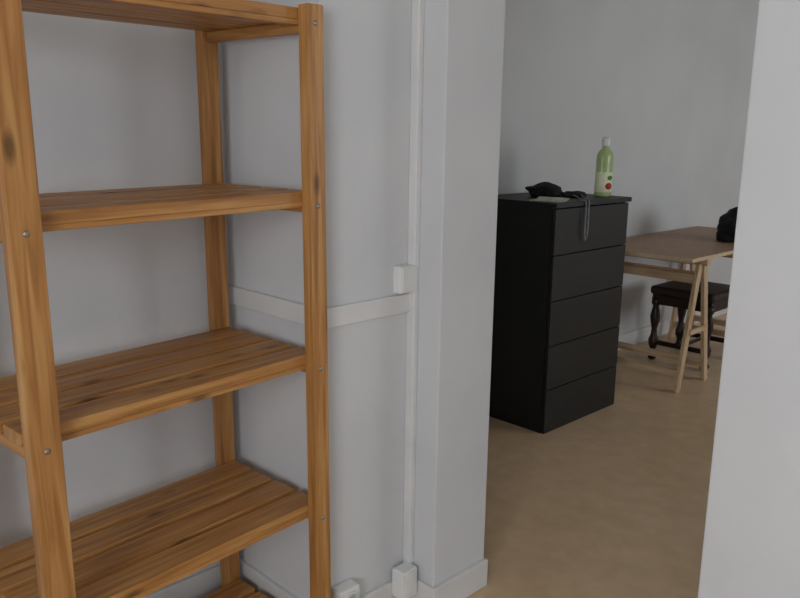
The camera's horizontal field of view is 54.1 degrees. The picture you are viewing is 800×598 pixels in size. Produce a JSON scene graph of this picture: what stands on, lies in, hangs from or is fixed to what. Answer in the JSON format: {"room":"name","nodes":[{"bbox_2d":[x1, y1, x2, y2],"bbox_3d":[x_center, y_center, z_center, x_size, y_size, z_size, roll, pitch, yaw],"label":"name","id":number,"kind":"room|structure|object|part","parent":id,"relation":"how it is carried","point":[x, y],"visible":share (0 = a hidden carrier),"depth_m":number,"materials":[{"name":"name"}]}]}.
{"room":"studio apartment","nodes":[
{"label":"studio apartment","id":0,"kind":"room"},
{"bbox_2d":[0,11,234,584],"bbox_3d":[-1.892,-0.181,1.353,3.200,2.500,0.750,-11,17,-43],"label":"wall","id":1,"kind":"structure","parent":0,"point":[114,105],"depth_m":2.00,"materials":[{"name":"paint"}]},
{"bbox_2d":[143,564,220,597],"bbox_3d":[-1.647,1.059,1.332,3.186,0.090,0.014,-11,17,-43],"label":"baseboard","id":2,"kind":"structure","parent":1,"relation":"attached to","point":[201,584],"depth_m":2.32,"materials":[{"name":"paint"}]},
{"bbox_2d":[222,0,411,597],"bbox_3d":[-0.487,-0.386,2.414,0.320,2.500,1.170,-11,17,-43],"label":"wall","id":3,"kind":"structure","parent":0,"point":[367,43],"depth_m":2.08,"materials":[{"name":"paint"}]},
{"bbox_2d":[228,284,304,324],"bbox_3d":[-0.348,0.017,2.107,0.012,0.053,0.420,-11,17,-43],"label":"trim","id":4,"kind":"structure","parent":3,"relation":"attached to","point":[278,307],"depth_m":2.11,"materials":[{"name":"paint"}]},
{"bbox_2d":[239,557,296,597],"bbox_3d":[-0.356,0.876,2.283,0.014,0.090,0.434,-11,17,-43],"label":"baseboard","id":5,"kind":"structure","parent":3,"relation":"attached to","point":[249,574],"depth_m":2.33,"materials":[{"name":"paint"}]},
{"bbox_2d":[332,579,359,597],"bbox_3d":[-0.147,0.820,2.152,0.070,0.070,0.051,-11,17,-43],"label":"wall socket","id":6,"kind":"object","parent":3,"relation":"attached to","point":[349,588],"visible":1,"depth_m":2.14,"materials":[{"name":"white plastic"}]},
{"bbox_2d":[346,592,358,597],"bbox_3d":[-0.132,0.823,2.136,0.052,0.052,0.006,-11,17,-43],"label":"socket","id":7,"kind":"object","parent":6,"relation":"attached to","point":[348,594],"depth_m":2.14,"materials":[{"name":"white plastic"}]},
{"bbox_2d":[327,293,409,328],"bbox_3d":[-0.083,0.029,2.066,0.332,0.053,0.012,-11,17,-43],"label":"trim","id":8,"kind":"structure","parent":3,"relation":"attached to","point":[341,315],"depth_m":2.05,"materials":[{"name":"paint"}]},
{"bbox_2d":[360,580,395,597],"bbox_3d":[-0.095,0.887,2.246,0.306,0.090,0.014,-11,17,-43],"label":"baseboard","id":9,"kind":"structure","parent":3,"relation":"attached to","point":[385,590],"depth_m":2.27,"materials":[{"name":"paint"}]},
{"bbox_2d":[392,561,416,597],"bbox_3d":[0.015,0.827,2.295,0.062,0.090,0.052,-11,17,-43],"label":"junction box","id":10,"kind":"object","parent":3,"relation":"attached to","point":[404,575],"visible":1,"depth_m":2.28,"materials":[{"name":"white plastic"}]},
{"bbox_3d":[0.032,0.831,2.279,0.048,0.076,0.004,-11,17,-43],"label":"lid","id":11,"kind":"part","parent":10,"relation":"part of","materials":[{"name":"white plastic"}]},
{"bbox_2d":[393,264,417,293],"bbox_3d":[0.016,-0.055,2.128,0.067,0.075,0.036,-11,17,-43],"label":"junction box","id":12,"kind":"object","parent":3,"relation":"attached to","point":[405,275],"visible":1,"depth_m":2.11,"materials":[{"name":"white plastic"}]},
{"bbox_3d":[0.027,-0.052,2.117,0.055,0.063,0.004,-11,17,-43],"label":"lid","id":13,"kind":"part","parent":12,"relation":"part of","materials":[{"name":"white plastic"}]},
{"bbox_2d":[403,0,423,563],"bbox_3d":[0.041,-0.355,2.089,0.020,2.410,0.030,-11,17,-43],"label":"pipe","id":14,"kind":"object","parent":3,"relation":"attached to","point":[417,24],"depth_m":2.13,"materials":[{"name":"paint"}]},
{"bbox_2d":[466,313,726,597],"bbox_3d":[1.788,1.006,2.271,9.640,0.100,4.990,-11,17,-43],"label":"floor","id":15,"kind":"structure","parent":0,"point":[611,501],"depth_m":3.08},
{"bbox_2d":[0,0,330,597],"bbox_3d":[-0.581,0.174,1.802,0.433,1.652,0.737,11,16,40],"label":"wooden shelf unit","id":16,"kind":"object","parent":15,"relation":"on","point":[139,546],"visible":1,"depth_m":1.76,"materials":[{"name":"brown wood"}]},
{"bbox_3d":[-0.653,0.256,1.430,0.032,1.652,0.058,11,16,40],"label":"post","id":17,"kind":"part","parent":16,"relation":"part of","materials":[{"name":"brown wood"}]},
{"bbox_3d":[-0.450,-0.172,1.611,0.020,0.012,0.660,11,16,40],"label":"shelf rail","id":18,"kind":"part","parent":16,"relation":"part of","materials":[{"name":"brown wood"}]},
{"bbox_3d":[-0.453,0.217,1.696,0.020,0.012,0.660,11,16,40],"label":"shelf rail","id":19,"kind":"part","parent":16,"relation":"part of","materials":[{"name":"brown wood"}]},
{"bbox_3d":[-0.447,-0.570,1.523,0.020,0.012,0.660,11,16,40],"label":"shelf rail","id":20,"kind":"part","parent":16,"relation":"part of","materials":[{"name":"brown wood"}]},
{"bbox_3d":[-0.503,0.090,2.183,0.032,1.652,0.048,11,16,40],"label":"post","id":21,"kind":"part","parent":16,"relation":"part of","materials":[{"name":"brown wood"}]},
{"bbox_3d":[-0.455,0.605,1.782,0.020,0.012,0.660,11,16,40],"label":"shelf rail","id":22,"kind":"part","parent":16,"relation":"part of","materials":[{"name":"brown wood"}]},
{"bbox_3d":[-0.205,0.149,1.927,0.032,1.652,0.048,11,16,40],"label":"post","id":23,"kind":"part","parent":16,"relation":"part of","materials":[{"name":"brown wood"}]},
{"bbox_2d":[489,192,631,433],"bbox_3d":[0.744,0.029,3.954,0.646,1.085,0.490,-11,17,-43],"label":"dresser","id":24,"kind":"object","parent":15,"relation":"on","point":[558,293],"visible":0.87,"depth_m":3.72,"materials":[{"name":"black wood"}]},
{"bbox_2d":[529,196,569,201],"bbox_3d":[0.684,-0.457,3.586,0.150,0.013,0.111,9,14,33],"label":"leaflet","id":25,"kind":"object","parent":24,"relation":"on","point":[540,198],"visible":1,"depth_m":3.60,"materials":[{"name":"white paper"}]},
{"bbox_2d":[525,182,589,240],"bbox_3d":[0.813,-0.436,3.808,0.285,0.254,0.364,-11,17,-43],"label":"pouch","id":26,"kind":"object","parent":24,"relation":"on","point":[545,189],"visible":0.99,"depth_m":3.75,"materials":[{"name":"fabric"}]},
{"bbox_3d":[0.896,0.490,3.886,0.626,0.209,0.018,-11,17,-43],"label":"drawer","id":27,"kind":"part","parent":24,"relation":"part of","materials":[{"name":"black wood"}]},
{"bbox_3d":[0.899,0.283,3.842,0.626,0.207,0.018,-11,17,-43],"label":"drawer","id":28,"kind":"part","parent":24,"relation":"part of","materials":[{"name":"black wood"}]},
{"bbox_3d":[0.902,0.076,3.798,0.626,0.207,0.018,-11,17,-43],"label":"drawer","id":29,"kind":"part","parent":24,"relation":"part of","materials":[{"name":"black wood"}]},
{"bbox_3d":[0.905,-0.131,3.755,0.626,0.207,0.018,-11,17,-43],"label":"drawer","id":30,"kind":"part","parent":24,"relation":"part of","materials":[{"name":"black wood"}]},
{"bbox_3d":[0.908,-0.338,3.711,0.626,0.207,0.018,-11,17,-43],"label":"drawer","id":31,"kind":"part","parent":24,"relation":"part of","materials":[{"name":"black wood"}]},
{"bbox_2d":[594,137,612,196],"bbox_3d":[1.016,-0.656,3.885,0.105,0.290,0.080,-11,17,-43],"label":"detergent bottle","id":32,"kind":"object","parent":24,"relation":"on","point":[602,187],"visible":1,"depth_m":3.86,"materials":[{"name":"green plastic"}]},
{"bbox_2d":[617,226,733,392],"bbox_3d":[1.841,0.001,4.968,1.553,0.756,0.703,-11,17,-43],"label":"trestle table","id":33,"kind":"object","parent":15,"relation":"on","point":[696,245],"visible":0.5,"depth_m":4.48,"materials":[{"name":"brown wood"}]},
{"bbox_3d":[1.336,0.368,4.526,0.024,0.040,0.610,-11,17,-43],"label":"trestle rail","id":34,"kind":"part","parent":33,"relation":"part of","materials":[{"name":"brown wood"}]},
{"bbox_3d":[1.550,0.328,4.732,0.024,0.040,0.610,-11,17,-43],"label":"trestle rail","id":35,"kind":"part","parent":33,"relation":"part of","materials":[{"name":"brown wood"}]},
{"bbox_3d":[1.418,-0.155,4.490,0.020,0.050,0.610,-11,17,-43],"label":"trestle rail","id":36,"kind":"part","parent":33,"relation":"part of","materials":[{"name":"brown wood"}]},
{"bbox_3d":[1.483,-0.167,4.553,0.020,0.050,0.610,-11,17,-43],"label":"trestle rail","id":37,"kind":"part","parent":33,"relation":"part of","materials":[{"name":"brown wood"}]},
{"bbox_3d":[1.948,-0.077,5.462,0.182,0.708,0.022,-11,17,-43],"label":"trestle leg","id":38,"kind":"part","parent":33,"relation":"part of","materials":[{"name":"brown wood"}]},
{"bbox_3d":[1.581,0.163,4.303,0.182,0.708,0.022,-11,17,-43],"label":"trestle leg","id":39,"kind":"part","parent":33,"relation":"part of","materials":[{"name":"brown wood"}]},
{"bbox_3d":[2.091,-0.104,5.599,0.182,0.708,0.022,-11,17,-43],"label":"trestle leg","id":40,"kind":"part","parent":33,"relation":"part of","materials":[{"name":"brown wood"}]},
{"bbox_3d":[2.115,0.221,5.274,0.024,0.040,0.610,-11,17,-43],"label":"trestle rail","id":41,"kind":"part","parent":33,"relation":"part of","materials":[{"name":"brown wood"}]},
{"bbox_3d":[1.724,0.136,4.440,0.182,0.708,0.022,-11,17,-43],"label":"trestle leg","id":42,"kind":"part","parent":33,"relation":"part of","materials":[{"name":"brown wood"}]},
{"bbox_3d":[2.330,0.180,5.479,0.024,0.040,0.610,-11,17,-43],"label":"trestle rail","id":43,"kind":"part","parent":33,"relation":"part of","materials":[{"name":"brown wood"}]},
{"bbox_2d":[716,207,737,241],"bbox_3d":[2.110,-0.486,4.856,0.356,0.250,0.258,-11,17,-43],"label":"bag","id":44,"kind":"object","parent":33,"relation":"on","point":[726,228],"visible":0.42,"depth_m":4.77,"materials":[{"name":"fabric"}]},
{"bbox_2d":[648,281,729,369],"bbox_3d":[1.849,0.150,4.926,0.430,0.475,0.410,-11,17,-43],"label":"wooden stool","id":45,"kind":"object","parent":15,"relation":"on","point":[676,294],"visible":0.59,"depth_m":4.83,"materials":[{"name":"brown wood"}]},
{"bbox_3d":[1.600,0.184,4.929,0.064,0.400,0.064,-11,17,-43],"label":"leg","id":46,"kind":"part","parent":45,"relation":"part of","materials":[{"name":"brown wood"}]},
{"bbox_3d":[1.858,0.136,5.176,0.064,0.400,0.064,-11,17,-43],"label":"leg","id":47,"kind":"part","parent":45,"relation":"part of","materials":[{"name":"brown wood"}]},
{"bbox_2d":[651,281,729,303],"bbox_3d":[1.851,-0.055,4.882,0.430,0.055,0.410,-11,17,-43],"label":"seat cushion","id":48,"kind":"object","parent":45,"relation":"on","point":[675,291],"depth_m":4.78,"materials":[{"name":"leather"}]},
{"bbox_3d":[1.838,0.238,4.691,0.064,0.400,0.064,-11,17,-43],"label":"leg","id":49,"kind":"part","parent":45,"relation":"part of","materials":[{"name":"brown wood"}]},
{"bbox_2d":[413,0,799,597],"bbox_3d":[1.003,-0.131,1.312,0.230,2.500,4.870,-11,17,-43],"label":"wall","id":50,"kind":"structure","parent":0,"point":[463,49],"depth_m":1.96,"materials":[{"name":"paint"}]},
{"bbox_2d":[409,578,435,597],"bbox_3d":[0.058,0.874,2.318,0.014,0.090,0.124,-11,17,-43],"label":"baseboard","id":51,"kind":"structure","parent":50,"relation":"attached to","point":[424,590],"depth_m":2.29,"materials":[{"name":"paint"}]},
{"bbox_2d":[434,558,487,597],"bbox_3d":[0.185,0.866,2.364,0.234,0.090,0.014,-11,17,-43],"label":"baseboard","id":52,"kind":"structure","parent":50,"relation":"attached to","point":[473,578],"depth_m":2.37,"materials":[{"name":"paint"}]},
{"bbox_2d":[498,0,758,334],"bbox_3d":[1.445,-0.903,4.986,5.650,2.500,0.120,-11,17,-43],"label":"wall","id":53,"kind":"structure","parent":0,"point":[668,82],"depth_m":4.91,"materials":[{"name":"paint"}]},
{"bbox_2d":[618,308,726,349],"bbox_3d":[1.480,0.280,5.192,5.636,0.100,0.014,-11,17,-43],"label":"baseboard","id":54,"kind":"structure","parent":53,"relation":"attached to","point":[640,335],"depth_m":5.39,"materials":[{"name":"paint"}]}
]}

